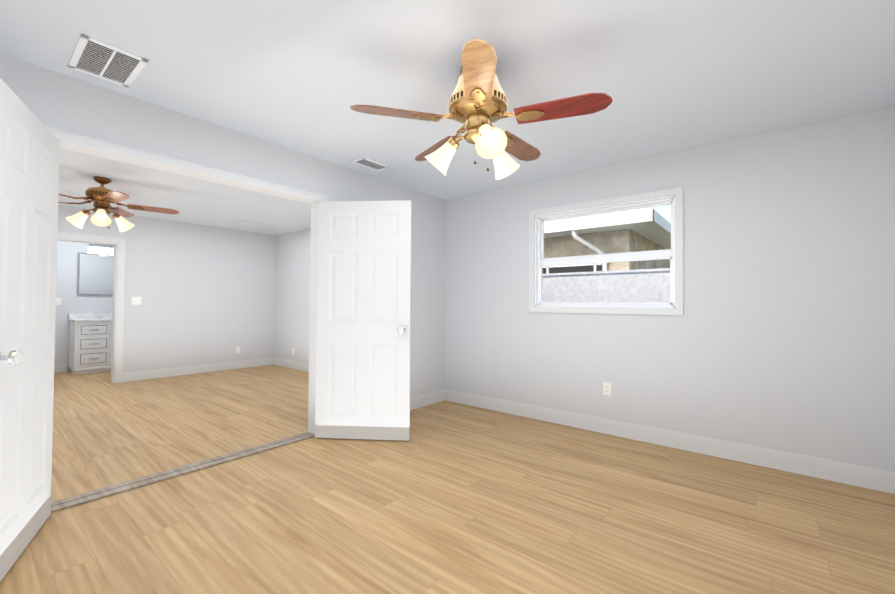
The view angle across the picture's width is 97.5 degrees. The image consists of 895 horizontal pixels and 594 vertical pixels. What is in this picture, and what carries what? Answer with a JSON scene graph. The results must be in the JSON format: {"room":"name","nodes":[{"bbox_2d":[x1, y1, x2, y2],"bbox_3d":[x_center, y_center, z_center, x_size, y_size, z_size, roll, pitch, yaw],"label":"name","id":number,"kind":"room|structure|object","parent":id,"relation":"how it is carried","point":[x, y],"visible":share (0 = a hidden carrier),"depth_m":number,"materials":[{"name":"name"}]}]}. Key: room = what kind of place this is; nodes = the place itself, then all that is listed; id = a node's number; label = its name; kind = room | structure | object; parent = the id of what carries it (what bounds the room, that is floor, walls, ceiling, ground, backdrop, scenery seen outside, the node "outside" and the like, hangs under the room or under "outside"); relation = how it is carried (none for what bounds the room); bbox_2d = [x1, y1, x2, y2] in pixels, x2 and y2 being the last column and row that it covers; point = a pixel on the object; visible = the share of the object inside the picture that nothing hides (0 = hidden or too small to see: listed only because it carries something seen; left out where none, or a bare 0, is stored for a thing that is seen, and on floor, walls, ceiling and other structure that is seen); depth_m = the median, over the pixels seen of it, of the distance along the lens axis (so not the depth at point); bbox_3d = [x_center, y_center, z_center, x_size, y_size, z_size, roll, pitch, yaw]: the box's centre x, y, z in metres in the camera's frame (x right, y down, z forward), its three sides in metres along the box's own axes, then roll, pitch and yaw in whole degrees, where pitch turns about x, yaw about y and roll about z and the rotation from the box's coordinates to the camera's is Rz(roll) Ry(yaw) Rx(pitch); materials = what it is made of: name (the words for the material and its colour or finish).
{"room":"empty bedroom","nodes":[
{"label":"empty bedroom","id":0,"kind":"room"},
{"bbox_2d":[54,240,112,371],"bbox_3d":[-6.279,0.018,6.664,0.150,2.440,2.400,0,-1,39],"label":"wall","id":1,"kind":"structure","parent":0,"point":[72,301],"depth_m":6.52,"materials":[{"name":"white paint"}]},
{"bbox_2d":[56,298,60,304],"bbox_3d":[-6.366,0.073,6.425,0.015,0.115,0.070,0,-1,39],"label":"bathroom light switch","id":2,"kind":"object","parent":1,"relation":"attached to","point":[58,301],"visible":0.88,"depth_m":6.43,"materials":[{"name":"white plastic"}]},
{"bbox_2d":[54,364,66,372],"bbox_3d":[-6.592,1.161,6.138,0.016,0.132,0.930,0,-1,39],"label":"baseboard","id":3,"kind":"structure","parent":1,"relation":"attached to","point":[60,368],"depth_m":6.43,"materials":[{"name":"white wood"}]},
{"bbox_2d":[77,252,112,295],"bbox_3d":[-5.987,-0.387,6.887,0.024,0.720,0.740,0,-1,39],"label":"bathroom mirror","id":4,"kind":"object","parent":1,"relation":"attached to","point":[94,274],"visible":0.61,"depth_m":6.76,"materials":[{"name":"grey mirror"}]},
{"bbox_2d":[87,244,113,255],"bbox_3d":[-5.922,-0.807,6.908,0.103,0.198,0.615,0,-1,39],"label":"sconce","id":5,"kind":"object","parent":1,"relation":"attached to","point":[107,249],"visible":0.52,"depth_m":6.80,"materials":[{"name":"silver metal"}]},
{"bbox_2d":[58,205,274,372],"bbox_3d":[-5.142,0.003,5.288,0.150,2.440,5.700,0,-1,39],"label":"wall","id":6,"kind":"structure","parent":0,"point":[205,293],"depth_m":6.38,"materials":[{"name":"white paint"}]},
{"bbox_2d":[57,231,125,382],"bbox_3d":[-5.048,0.182,5.388,0.168,2.085,0.930,0,-1,39],"label":"door frame","id":7,"kind":"structure","parent":6,"relation":"attached to","point":[119,244],"depth_m":5.64,"materials":[{"name":"white wood"}]},
{"bbox_2d":[132,297,140,304],"bbox_3d":[-4.607,0.055,5.819,0.008,0.115,0.115,0,-1,39],"label":"light switch","id":8,"kind":"object","parent":6,"relation":"attached to","point":[136,300],"visible":1,"depth_m":5.82,"materials":[{"name":"white plastic"}]},
{"bbox_2d":[123,357,272,381],"bbox_3d":[-3.996,1.186,6.556,0.016,0.132,2.245,0,-1,39],"label":"baseboard","id":9,"kind":"structure","parent":6,"relation":"attached to","point":[153,374],"depth_m":6.38,"materials":[{"name":"white wood"}]},
{"bbox_2d":[0,53,445,397],"bbox_3d":[-1.884,-0.019,2.637,0.150,2.440,5.700,0,-1,39],"label":"wall","id":10,"kind":"structure","parent":0,"point":[53,99],"depth_m":3.00,"materials":[{"name":"white paint"}]},
{"bbox_2d":[0,78,59,581],"bbox_3d":[-1.964,0.157,1.816,0.187,2.035,0.776,1,-1,-31],"label":"door","id":11,"kind":"structure","parent":10,"relation":"in","point":[29,162],"depth_m":1.80,"materials":[{"name":"white wood"}]},
{"bbox_2d":[46,126,328,433],"bbox_3d":[-1.704,0.133,2.843,0.200,2.145,1.828,0,-1,39],"label":"trim","id":12,"kind":"structure","parent":10,"relation":"attached to","point":[72,141],"depth_m":2.88,"materials":[{"name":"white wood"}]},
{"bbox_2d":[315,200,411,440],"bbox_3d":[-0.727,0.192,3.375,0.826,2.035,0.187,0,-1,4],"label":"door","id":13,"kind":"structure","parent":10,"relation":"in","point":[363,332],"depth_m":3.36,"materials":[{"name":"white wood"}]},
{"bbox_2d":[410,389,444,409],"bbox_3d":[-0.561,1.170,4.122,0.016,0.132,1.685,0,-1,39],"label":"baseboard","id":14,"kind":"structure","parent":10,"relation":"attached to","point":[419,401],"depth_m":4.52,"materials":[{"name":"white wood"}]},
{"bbox_2d":[0,364,894,593],"bbox_3d":[-2.696,1.236,3.269,9.981,0.060,6.000,0,-1,39],"label":"floor","id":15,"kind":"structure","parent":0,"point":[449,497],"depth_m":2.22,"materials":[{"name":"brown wood"}]},
{"bbox_2d":[69,313,111,374],"bbox_3d":[-5.769,0.717,6.697,0.568,1.050,0.944,0,-1,39],"label":"bathroom vanity","id":16,"kind":"object","parent":15,"relation":"on","point":[90,340],"visible":0.42,"depth_m":6.36,"materials":[{"name":"white wood"}]},
{"bbox_2d":[51,432,314,512],"bbox_3d":[-1.723,1.200,2.834,0.138,0.012,1.668,0,-1,39],"label":"track","id":17,"kind":"object","parent":15,"relation":"on","point":[80,499],"visible":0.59,"depth_m":2.63,"materials":[{"name":"grey metal"}]},
{"bbox_2d":[0,0,894,235],"bbox_3d":[-2.678,-1.284,3.312,9.981,0.100,6.000,0,-1,39],"label":"ceiling","id":18,"kind":"structure","parent":0,"point":[667,76],"depth_m":2.16,"materials":[{"name":"white paint"}]},
{"bbox_2d":[68,34,148,86],"bbox_3d":[-1.813,-1.243,2.094,0.410,0.010,0.260,0,-1,39],"label":"ceiling vent","id":19,"kind":"object","parent":18,"relation":"in","point":[101,59],"visible":1,"depth_m":2.08,"materials":[{"name":"white metal"}]},
{"bbox_2d":[58,176,179,231],"bbox_3d":[-3.530,-0.964,4.041,1.233,0.526,1.265,0,-1,39],"label":"ceiling fan","id":20,"kind":"object","parent":18,"relation":"hanging from","point":[102,197],"visible":0.98,"depth_m":4.00,"materials":[{"name":"brown wood"}]},
{"bbox_2d":[223,220,278,230],"bbox_3d":[-3.265,-1.179,6.534,0.700,0.008,0.600,0,-1,39],"label":"access panel","id":21,"kind":"object","parent":18,"relation":"attached to","point":[247,225],"visible":0.93,"depth_m":6.47,"materials":[{"name":"white paint"}]},
{"bbox_2d":[351,157,389,170],"bbox_3d":[-0.699,-1.210,3.589,0.170,0.010,0.310,0,-1,39],"label":"ceiling vent","id":22,"kind":"object","parent":18,"relation":"in","point":[369,163],"visible":1,"depth_m":3.58,"materials":[{"name":"white metal"}]},
{"bbox_2d":[350,39,612,179],"bbox_3d":[0.201,-0.951,2.145,1.268,0.564,1.215,0,-1,39],"label":"fan","id":23,"kind":"object","parent":18,"relation":"hanging from","point":[478,104],"visible":1,"depth_m":1.98,"materials":[{"name":"brown wood"}]},
{"bbox_2d":[274,107,894,471],"bbox_3d":[-0.841,0.038,5.558,9.981,2.440,0.150,0,-1,39],"label":"wall","id":24,"kind":"structure","parent":0,"point":[779,334],"depth_m":3.02,"materials":[{"name":"white paint"}]},
{"bbox_2d":[273,357,308,371],"bbox_3d":[-1.728,1.196,6.147,4.050,0.132,0.016,0,-1,39],"label":"baseboard","id":25,"kind":"structure","parent":24,"relation":"attached to","point":[292,364],"depth_m":6.99,"materials":[{"name":"white wood"}]},
{"bbox_2d":[529,187,682,314],"bbox_3d":[1.437,-0.372,3.703,1.382,1.052,0.167,0,-1,39],"label":"window","id":26,"kind":"structure","parent":24,"relation":"in","point":[541,261],"depth_m":3.60,"materials":[{"name":"white plastic"}]},
{"bbox_2d":[603,382,610,395],"bbox_3d":[1.452,0.836,3.573,0.070,0.115,0.008,0,-1,39],"label":"electrical outlet","id":27,"kind":"object","parent":24,"relation":"attached to","point":[606,388],"visible":1,"depth_m":3.57,"materials":[{"name":"white plastic"}]},
{"bbox_2d":[445,389,894,493],"bbox_3d":[1.406,1.175,3.597,3.731,0.132,0.016,0,-1,39],"label":"baseboard","id":28,"kind":"structure","parent":24,"relation":"attached to","point":[861,476],"depth_m":3.09,"materials":[{"name":"white wood"}]},
{"label":"outside","id":29,"kind":"structure","parent":0,"visible":0},
{"bbox_3d":[4.791,1.572,12.294,26.000,0.280,17.440,0,-1,39],"label":"ground","id":30,"kind":"structure","parent":29,"visible":0},
{"bbox_2d":[542,268,669,302],"bbox_3d":[1.367,0.484,5.718,15.000,1.625,0.240,0,-1,39],"label":"fence","id":31,"kind":"object","parent":30,"relation":"on","point":[593,284],"depth_m":5.02,"materials":[{"name":"white paint"}]},
{"bbox_2d":[543,208,670,273],"bbox_3d":[1.867,-0.730,13.417,11.070,4.320,8.470,0,-1,39],"label":"house","id":32,"kind":"structure","parent":30,"relation":"on","point":[649,232],"depth_m":7.67,"materials":[{"name":"concrete"}]}
]}

